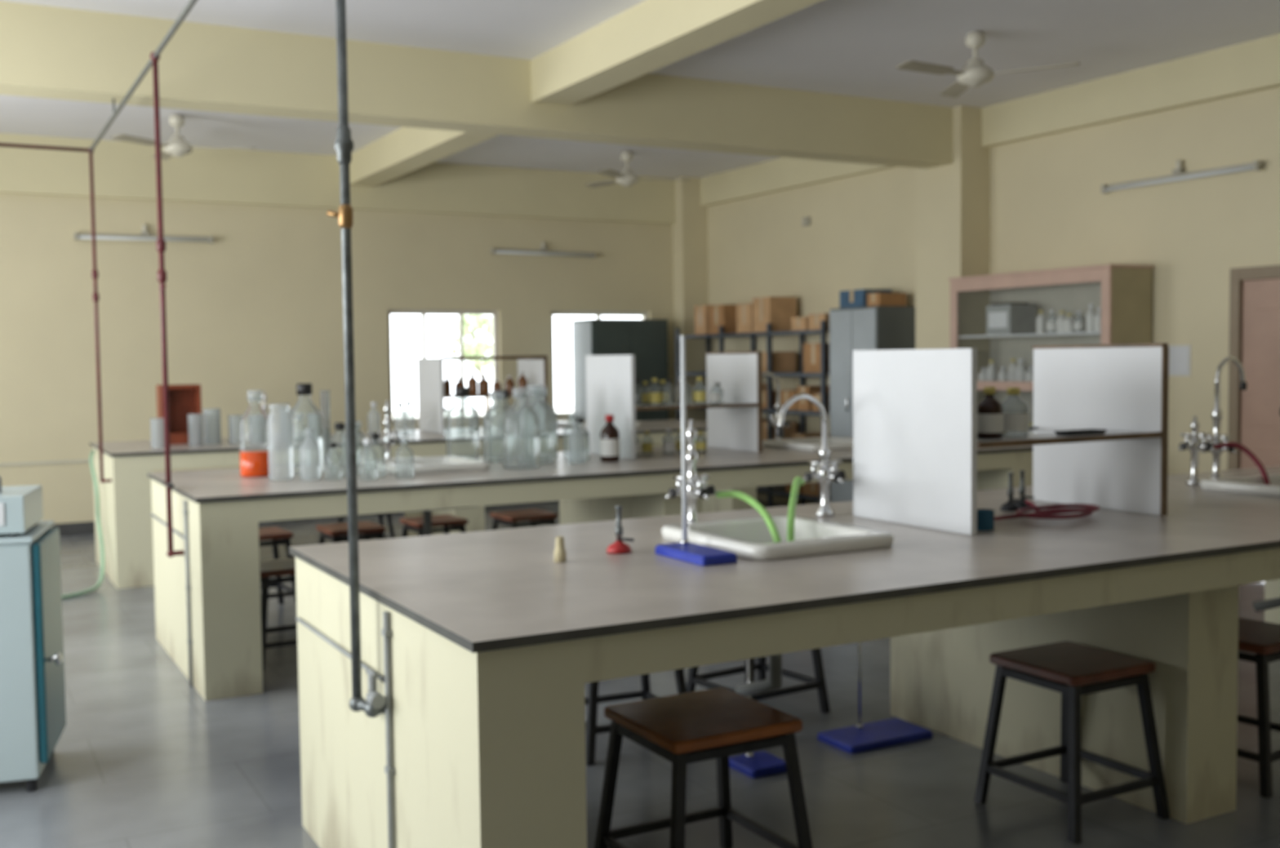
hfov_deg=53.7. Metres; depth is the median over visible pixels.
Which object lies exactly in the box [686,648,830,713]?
stool
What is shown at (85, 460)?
trim
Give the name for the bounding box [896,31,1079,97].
ceiling fan
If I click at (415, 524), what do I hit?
stool
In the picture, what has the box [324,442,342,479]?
bottle
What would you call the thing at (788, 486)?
cardboard box
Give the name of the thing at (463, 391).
bottle
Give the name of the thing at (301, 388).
bottle
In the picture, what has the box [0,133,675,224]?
beam
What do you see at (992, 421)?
bottles
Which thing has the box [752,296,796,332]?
cardboard box
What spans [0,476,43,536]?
control unit
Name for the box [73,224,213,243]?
tube light
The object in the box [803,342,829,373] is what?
cardboard box
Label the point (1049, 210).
wall
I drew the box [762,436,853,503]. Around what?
sink
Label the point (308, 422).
glass beaker
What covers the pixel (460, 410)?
bottles
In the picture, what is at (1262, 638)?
stool
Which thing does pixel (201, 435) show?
glass beaker
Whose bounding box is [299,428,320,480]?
bottle
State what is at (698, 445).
bottles
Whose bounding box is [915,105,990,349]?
column
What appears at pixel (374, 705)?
pipe
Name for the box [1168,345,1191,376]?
notice
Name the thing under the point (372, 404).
bottle
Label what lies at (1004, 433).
bottles
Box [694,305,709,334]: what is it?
cardboard box
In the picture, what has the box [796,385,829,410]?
cardboard box
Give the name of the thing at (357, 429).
bottle
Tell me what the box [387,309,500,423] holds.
window
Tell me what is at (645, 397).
bottles
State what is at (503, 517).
stool
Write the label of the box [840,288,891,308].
storage box
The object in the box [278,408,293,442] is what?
glass beaker
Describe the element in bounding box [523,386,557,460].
bottle
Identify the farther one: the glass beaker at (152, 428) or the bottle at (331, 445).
the glass beaker at (152, 428)
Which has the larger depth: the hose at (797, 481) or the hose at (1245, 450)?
the hose at (1245, 450)
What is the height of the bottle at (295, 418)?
0.304 m
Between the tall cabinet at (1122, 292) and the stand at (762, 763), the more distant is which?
the tall cabinet at (1122, 292)
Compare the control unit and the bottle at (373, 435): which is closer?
the control unit
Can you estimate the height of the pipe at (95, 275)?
2.171 m
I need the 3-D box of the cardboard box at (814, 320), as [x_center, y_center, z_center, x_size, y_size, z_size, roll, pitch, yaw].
[1.735,-0.935,11.578,0.297,0.145,0.248,-2,3,-29]
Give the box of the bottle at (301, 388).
[287,383,324,475]
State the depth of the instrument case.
9.51 m
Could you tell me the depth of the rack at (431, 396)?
10.43 m
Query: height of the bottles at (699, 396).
0.164 m
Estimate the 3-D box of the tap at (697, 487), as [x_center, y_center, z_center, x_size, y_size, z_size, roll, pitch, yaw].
[0.176,0.172,4.287,0.149,0.375,0.149,0,3,16]
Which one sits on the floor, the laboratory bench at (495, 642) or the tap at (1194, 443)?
the laboratory bench at (495, 642)
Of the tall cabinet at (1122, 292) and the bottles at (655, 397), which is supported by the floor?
the tall cabinet at (1122, 292)
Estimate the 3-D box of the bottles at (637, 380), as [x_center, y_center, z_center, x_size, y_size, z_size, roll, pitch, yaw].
[-0.031,-0.185,7.427,0.045,0.158,0.098,-2,3,-29]
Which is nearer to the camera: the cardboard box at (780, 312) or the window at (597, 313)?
the cardboard box at (780, 312)
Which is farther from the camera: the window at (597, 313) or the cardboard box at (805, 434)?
the window at (597, 313)
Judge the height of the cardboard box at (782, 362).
0.196 m
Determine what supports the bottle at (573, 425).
on the laboratory bench at (225, 508)
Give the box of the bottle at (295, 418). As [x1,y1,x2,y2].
[292,413,311,468]
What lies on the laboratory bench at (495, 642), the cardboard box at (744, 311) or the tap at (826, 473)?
the tap at (826, 473)
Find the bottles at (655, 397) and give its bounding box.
[648,377,680,406]
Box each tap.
[251,391,278,432]
[371,400,404,458]
[665,419,716,523]
[761,372,791,439]
[775,393,847,516]
[1178,416,1215,485]
[1200,356,1247,478]
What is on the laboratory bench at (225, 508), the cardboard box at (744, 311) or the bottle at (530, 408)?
the bottle at (530, 408)
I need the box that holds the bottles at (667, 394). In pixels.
[657,380,669,404]
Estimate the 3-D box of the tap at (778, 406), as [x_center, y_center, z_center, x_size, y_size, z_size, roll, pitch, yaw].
[0.897,-0.106,8.427,0.318,0.480,0.138,-2,3,-29]
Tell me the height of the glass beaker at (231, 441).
0.206 m
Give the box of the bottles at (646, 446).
[635,429,653,456]
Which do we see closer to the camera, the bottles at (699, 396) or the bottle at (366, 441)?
the bottle at (366, 441)
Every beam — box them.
[0,0,952,168]
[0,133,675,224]
[349,0,822,186]
[700,33,1279,206]
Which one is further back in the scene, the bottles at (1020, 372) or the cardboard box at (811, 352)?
the cardboard box at (811, 352)
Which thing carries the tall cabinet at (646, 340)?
on the floor
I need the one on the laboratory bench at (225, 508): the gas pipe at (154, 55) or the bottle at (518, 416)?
the bottle at (518, 416)
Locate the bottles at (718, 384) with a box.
[711,382,723,403]
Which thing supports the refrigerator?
on the floor
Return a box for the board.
[802,217,810,226]
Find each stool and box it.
[258,526,297,613]
[259,557,297,671]
[316,521,386,544]
[337,512,395,542]
[400,514,468,537]
[489,508,558,530]
[584,668,687,765]
[594,687,813,847]
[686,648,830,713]
[973,640,1169,844]
[1236,617,1279,798]
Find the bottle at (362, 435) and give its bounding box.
[344,421,368,474]
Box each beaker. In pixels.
[150,417,164,448]
[186,413,203,446]
[202,408,221,444]
[227,414,244,444]
[247,414,266,444]
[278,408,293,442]
[306,413,319,441]
[977,508,995,530]
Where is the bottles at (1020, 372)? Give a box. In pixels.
[977,358,1033,382]
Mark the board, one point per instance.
(806, 220)
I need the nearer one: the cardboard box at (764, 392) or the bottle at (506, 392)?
the bottle at (506, 392)
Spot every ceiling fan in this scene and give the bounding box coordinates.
[111,114,257,160]
[585,151,690,187]
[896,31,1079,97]
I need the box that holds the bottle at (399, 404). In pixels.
[394,402,407,436]
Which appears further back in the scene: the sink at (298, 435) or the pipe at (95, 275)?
the sink at (298, 435)
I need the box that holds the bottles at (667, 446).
[662,428,681,454]
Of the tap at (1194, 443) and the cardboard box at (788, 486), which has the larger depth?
the cardboard box at (788, 486)
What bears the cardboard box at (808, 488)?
in the shelf rack at (777, 490)
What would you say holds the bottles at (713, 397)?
in the rack at (735, 423)
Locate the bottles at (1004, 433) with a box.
[1003,431,1024,435]
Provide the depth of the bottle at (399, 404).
9.85 m
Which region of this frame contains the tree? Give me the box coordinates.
[449,315,493,412]
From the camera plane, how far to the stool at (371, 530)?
7.65 m
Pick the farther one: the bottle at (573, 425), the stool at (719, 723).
the bottle at (573, 425)
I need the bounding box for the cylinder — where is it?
[317,390,336,471]
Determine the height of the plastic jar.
0.380 m
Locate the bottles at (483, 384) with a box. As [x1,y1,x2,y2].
[444,372,527,395]
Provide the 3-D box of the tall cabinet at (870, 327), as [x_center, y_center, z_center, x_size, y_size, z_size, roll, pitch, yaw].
[2.024,-0.067,11.082,0.468,1.900,0.650,-2,3,-29]
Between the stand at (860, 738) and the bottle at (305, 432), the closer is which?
the stand at (860, 738)
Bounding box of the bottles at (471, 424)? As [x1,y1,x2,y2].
[468,411,475,430]
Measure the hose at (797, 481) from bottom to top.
0.265 m
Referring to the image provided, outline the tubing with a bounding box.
[994,499,1100,520]
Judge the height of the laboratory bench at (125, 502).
0.900 m
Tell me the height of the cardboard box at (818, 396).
0.158 m
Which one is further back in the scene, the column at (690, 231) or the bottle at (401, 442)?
the column at (690, 231)
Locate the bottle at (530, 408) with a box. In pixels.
[502,387,540,469]
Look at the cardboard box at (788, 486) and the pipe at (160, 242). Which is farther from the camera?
the cardboard box at (788, 486)
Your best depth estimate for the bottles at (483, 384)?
10.44 m
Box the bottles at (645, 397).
[640,381,650,404]
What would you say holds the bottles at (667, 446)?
on the laboratory bench at (225, 508)
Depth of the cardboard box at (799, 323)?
11.71 m
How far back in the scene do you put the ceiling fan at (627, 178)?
11.86 m
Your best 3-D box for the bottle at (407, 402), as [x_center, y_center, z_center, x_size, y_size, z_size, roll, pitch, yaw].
[-1.849,-0.053,10.120,0.100,0.264,0.100,-2,3,-29]
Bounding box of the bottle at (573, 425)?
[567,421,586,463]
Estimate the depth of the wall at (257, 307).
11.65 m
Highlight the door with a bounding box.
[1227,265,1279,470]
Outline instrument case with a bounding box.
[986,302,1036,335]
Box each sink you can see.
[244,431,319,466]
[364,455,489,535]
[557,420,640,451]
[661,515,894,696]
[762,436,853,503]
[1200,472,1279,611]
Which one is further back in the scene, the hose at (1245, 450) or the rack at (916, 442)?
the hose at (1245, 450)
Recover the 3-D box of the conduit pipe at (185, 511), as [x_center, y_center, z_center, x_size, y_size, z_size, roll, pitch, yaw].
[-2.340,0.757,6.290,0.018,0.859,1.135,-2,3,-29]
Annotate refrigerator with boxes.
[0,520,66,791]
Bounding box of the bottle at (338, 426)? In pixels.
[328,422,346,477]
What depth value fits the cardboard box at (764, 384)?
12.72 m
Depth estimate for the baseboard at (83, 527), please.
11.04 m
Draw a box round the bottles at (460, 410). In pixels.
[457,408,464,431]
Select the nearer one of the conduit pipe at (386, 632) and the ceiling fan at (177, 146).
the conduit pipe at (386, 632)
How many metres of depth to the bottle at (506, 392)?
7.61 m
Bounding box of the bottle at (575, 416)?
[563,413,582,457]
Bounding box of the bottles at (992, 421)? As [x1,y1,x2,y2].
[977,386,1028,439]
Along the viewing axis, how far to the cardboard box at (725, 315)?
12.94 m
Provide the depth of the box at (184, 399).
9.28 m
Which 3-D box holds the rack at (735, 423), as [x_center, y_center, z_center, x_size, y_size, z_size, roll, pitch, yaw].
[0.207,-0.131,7.766,0.904,0.615,0.604,-2,3,-29]
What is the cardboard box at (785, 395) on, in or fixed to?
in the shelf rack at (777, 490)
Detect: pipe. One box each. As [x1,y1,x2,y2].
[0,0,197,153]
[88,153,111,482]
[150,500,192,686]
[152,60,184,557]
[295,611,395,847]
[326,0,386,717]
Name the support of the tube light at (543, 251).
attached to the wall at (257, 307)
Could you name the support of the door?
in the wall at (1049, 210)
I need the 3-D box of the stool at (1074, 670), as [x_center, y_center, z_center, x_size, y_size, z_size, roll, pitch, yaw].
[1.398,1.006,4.107,0.428,0.500,0.428,-2,3,-29]
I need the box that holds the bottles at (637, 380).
[635,378,642,406]
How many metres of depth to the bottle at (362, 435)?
6.63 m
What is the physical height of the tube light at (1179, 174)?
0.150 m
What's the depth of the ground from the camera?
50.03 m
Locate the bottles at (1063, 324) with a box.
[1035,303,1101,333]
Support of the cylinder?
on the laboratory bench at (225, 508)
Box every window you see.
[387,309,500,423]
[551,311,648,417]
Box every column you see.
[672,176,708,422]
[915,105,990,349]
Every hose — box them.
[62,449,104,599]
[715,490,781,542]
[786,476,804,541]
[1213,442,1270,484]
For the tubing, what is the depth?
4.42 m
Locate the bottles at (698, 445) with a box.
[694,431,706,452]
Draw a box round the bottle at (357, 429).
[341,425,359,466]
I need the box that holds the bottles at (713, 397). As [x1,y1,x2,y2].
[710,381,719,404]
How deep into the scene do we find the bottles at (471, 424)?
10.48 m
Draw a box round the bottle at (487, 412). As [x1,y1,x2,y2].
[482,391,514,462]
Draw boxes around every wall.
[0,192,675,524]
[707,87,1279,505]
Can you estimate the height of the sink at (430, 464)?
0.583 m
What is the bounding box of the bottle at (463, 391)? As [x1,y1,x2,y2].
[445,386,479,459]
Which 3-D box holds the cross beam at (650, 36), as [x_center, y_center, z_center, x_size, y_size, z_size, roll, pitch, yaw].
[0.838,-2.118,5.707,0.270,0.273,14.550,-2,3,-29]
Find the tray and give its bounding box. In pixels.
[1053,429,1106,435]
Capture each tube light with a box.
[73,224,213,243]
[489,241,595,258]
[1100,160,1265,193]
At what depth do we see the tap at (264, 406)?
9.92 m
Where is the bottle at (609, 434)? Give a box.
[600,414,619,462]
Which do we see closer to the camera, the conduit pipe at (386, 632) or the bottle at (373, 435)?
the conduit pipe at (386, 632)
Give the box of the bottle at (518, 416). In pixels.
[515,384,554,465]
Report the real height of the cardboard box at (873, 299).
0.111 m
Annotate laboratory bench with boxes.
[89,419,756,589]
[147,436,1032,701]
[288,466,1279,847]
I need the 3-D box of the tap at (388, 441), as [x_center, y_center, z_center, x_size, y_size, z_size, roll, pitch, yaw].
[-1.434,0.046,7.188,0.149,0.360,0.149,0,3,16]
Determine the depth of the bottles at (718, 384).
7.92 m
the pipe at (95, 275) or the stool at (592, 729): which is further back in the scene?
the pipe at (95, 275)
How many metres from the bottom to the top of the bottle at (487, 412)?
0.404 m
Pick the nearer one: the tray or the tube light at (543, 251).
the tray
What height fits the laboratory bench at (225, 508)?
0.900 m
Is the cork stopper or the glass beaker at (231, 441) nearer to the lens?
the cork stopper
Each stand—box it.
[655,335,737,565]
[728,658,786,777]
[817,641,932,753]
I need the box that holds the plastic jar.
[266,403,293,480]
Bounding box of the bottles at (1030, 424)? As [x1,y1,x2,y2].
[1028,422,1033,433]
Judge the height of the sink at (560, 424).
0.583 m
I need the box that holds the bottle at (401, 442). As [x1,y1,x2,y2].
[395,437,413,479]
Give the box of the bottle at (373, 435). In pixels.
[364,432,386,477]
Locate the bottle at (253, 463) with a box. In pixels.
[239,390,273,477]
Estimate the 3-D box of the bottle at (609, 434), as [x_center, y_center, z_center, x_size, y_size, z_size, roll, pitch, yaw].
[-0.172,0.080,7.199,0.111,0.264,0.111,-2,3,-29]
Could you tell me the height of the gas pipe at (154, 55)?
0.562 m
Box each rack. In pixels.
[417,355,548,433]
[585,351,762,459]
[675,320,830,507]
[853,342,1168,535]
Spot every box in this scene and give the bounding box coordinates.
[155,384,201,444]
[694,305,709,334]
[709,304,736,334]
[736,303,752,333]
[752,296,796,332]
[761,351,795,372]
[762,382,767,390]
[762,390,777,408]
[762,421,796,440]
[780,390,797,409]
[785,484,802,493]
[791,316,808,330]
[791,432,829,438]
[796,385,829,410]
[802,482,830,497]
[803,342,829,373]
[808,313,829,330]
[812,393,830,411]
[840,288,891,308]
[866,293,906,306]
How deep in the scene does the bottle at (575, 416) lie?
7.63 m
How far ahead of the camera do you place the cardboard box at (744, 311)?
12.52 m
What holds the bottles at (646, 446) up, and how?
on the laboratory bench at (225, 508)
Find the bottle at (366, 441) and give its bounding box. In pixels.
[358,438,377,480]
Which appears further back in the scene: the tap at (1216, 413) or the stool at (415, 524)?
the stool at (415, 524)
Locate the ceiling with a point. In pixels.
(844, 47)
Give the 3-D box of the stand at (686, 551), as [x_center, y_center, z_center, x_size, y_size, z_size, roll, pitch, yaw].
[0.158,0.066,3.678,0.120,0.650,0.280,-2,3,-29]
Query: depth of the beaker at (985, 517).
4.18 m
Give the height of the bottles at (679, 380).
0.155 m
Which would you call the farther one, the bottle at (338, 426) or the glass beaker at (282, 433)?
the glass beaker at (282, 433)
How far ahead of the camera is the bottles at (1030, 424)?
9.35 m
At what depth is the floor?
4.56 m
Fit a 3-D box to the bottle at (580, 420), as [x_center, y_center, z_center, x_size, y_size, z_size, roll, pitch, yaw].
[-0.346,0.086,7.309,0.110,0.244,0.110,-2,3,-29]
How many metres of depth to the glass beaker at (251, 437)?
9.15 m
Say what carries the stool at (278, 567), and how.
on the floor
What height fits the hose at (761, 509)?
0.238 m
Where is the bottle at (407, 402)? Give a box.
[402,400,415,434]
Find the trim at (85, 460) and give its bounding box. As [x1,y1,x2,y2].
[0,458,89,466]
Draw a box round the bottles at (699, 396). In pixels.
[685,377,706,404]
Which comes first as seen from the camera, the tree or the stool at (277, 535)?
the stool at (277, 535)
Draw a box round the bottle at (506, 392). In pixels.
[487,390,516,458]
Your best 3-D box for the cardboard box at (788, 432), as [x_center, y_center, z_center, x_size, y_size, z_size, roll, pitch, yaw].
[1.319,0.099,12.409,0.301,0.243,0.321,-2,3,-29]
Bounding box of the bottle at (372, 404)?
[367,402,381,435]
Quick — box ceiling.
[0,0,1279,178]
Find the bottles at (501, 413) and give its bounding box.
[498,412,503,429]
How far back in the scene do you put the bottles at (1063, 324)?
9.00 m
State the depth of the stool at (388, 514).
9.71 m
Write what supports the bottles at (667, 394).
in the rack at (735, 423)
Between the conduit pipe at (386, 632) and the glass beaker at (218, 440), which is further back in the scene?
the glass beaker at (218, 440)
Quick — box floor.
[0,499,1279,847]
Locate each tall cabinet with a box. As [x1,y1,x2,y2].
[572,319,668,451]
[829,306,915,502]
[948,264,1153,445]
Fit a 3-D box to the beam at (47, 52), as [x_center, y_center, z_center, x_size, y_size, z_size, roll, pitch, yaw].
[-1.517,-2.125,7.968,9.560,0.440,0.300,-2,3,-29]
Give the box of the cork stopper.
[554,536,566,562]
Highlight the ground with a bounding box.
[392,406,573,418]
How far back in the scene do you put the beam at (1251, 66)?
9.06 m
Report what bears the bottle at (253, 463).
on the laboratory bench at (225, 508)
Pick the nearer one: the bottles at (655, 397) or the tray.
the tray
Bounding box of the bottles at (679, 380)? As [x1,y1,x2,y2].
[675,377,680,404]
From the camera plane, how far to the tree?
20.07 m
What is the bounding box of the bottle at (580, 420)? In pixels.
[570,417,590,460]
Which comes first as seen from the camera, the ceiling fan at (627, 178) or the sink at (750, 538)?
the sink at (750, 538)
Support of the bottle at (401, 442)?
on the laboratory bench at (225, 508)
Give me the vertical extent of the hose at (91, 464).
0.870 m
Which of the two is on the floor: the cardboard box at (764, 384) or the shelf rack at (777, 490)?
the shelf rack at (777, 490)
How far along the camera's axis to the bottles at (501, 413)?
10.66 m
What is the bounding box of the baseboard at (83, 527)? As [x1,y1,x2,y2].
[51,500,558,536]

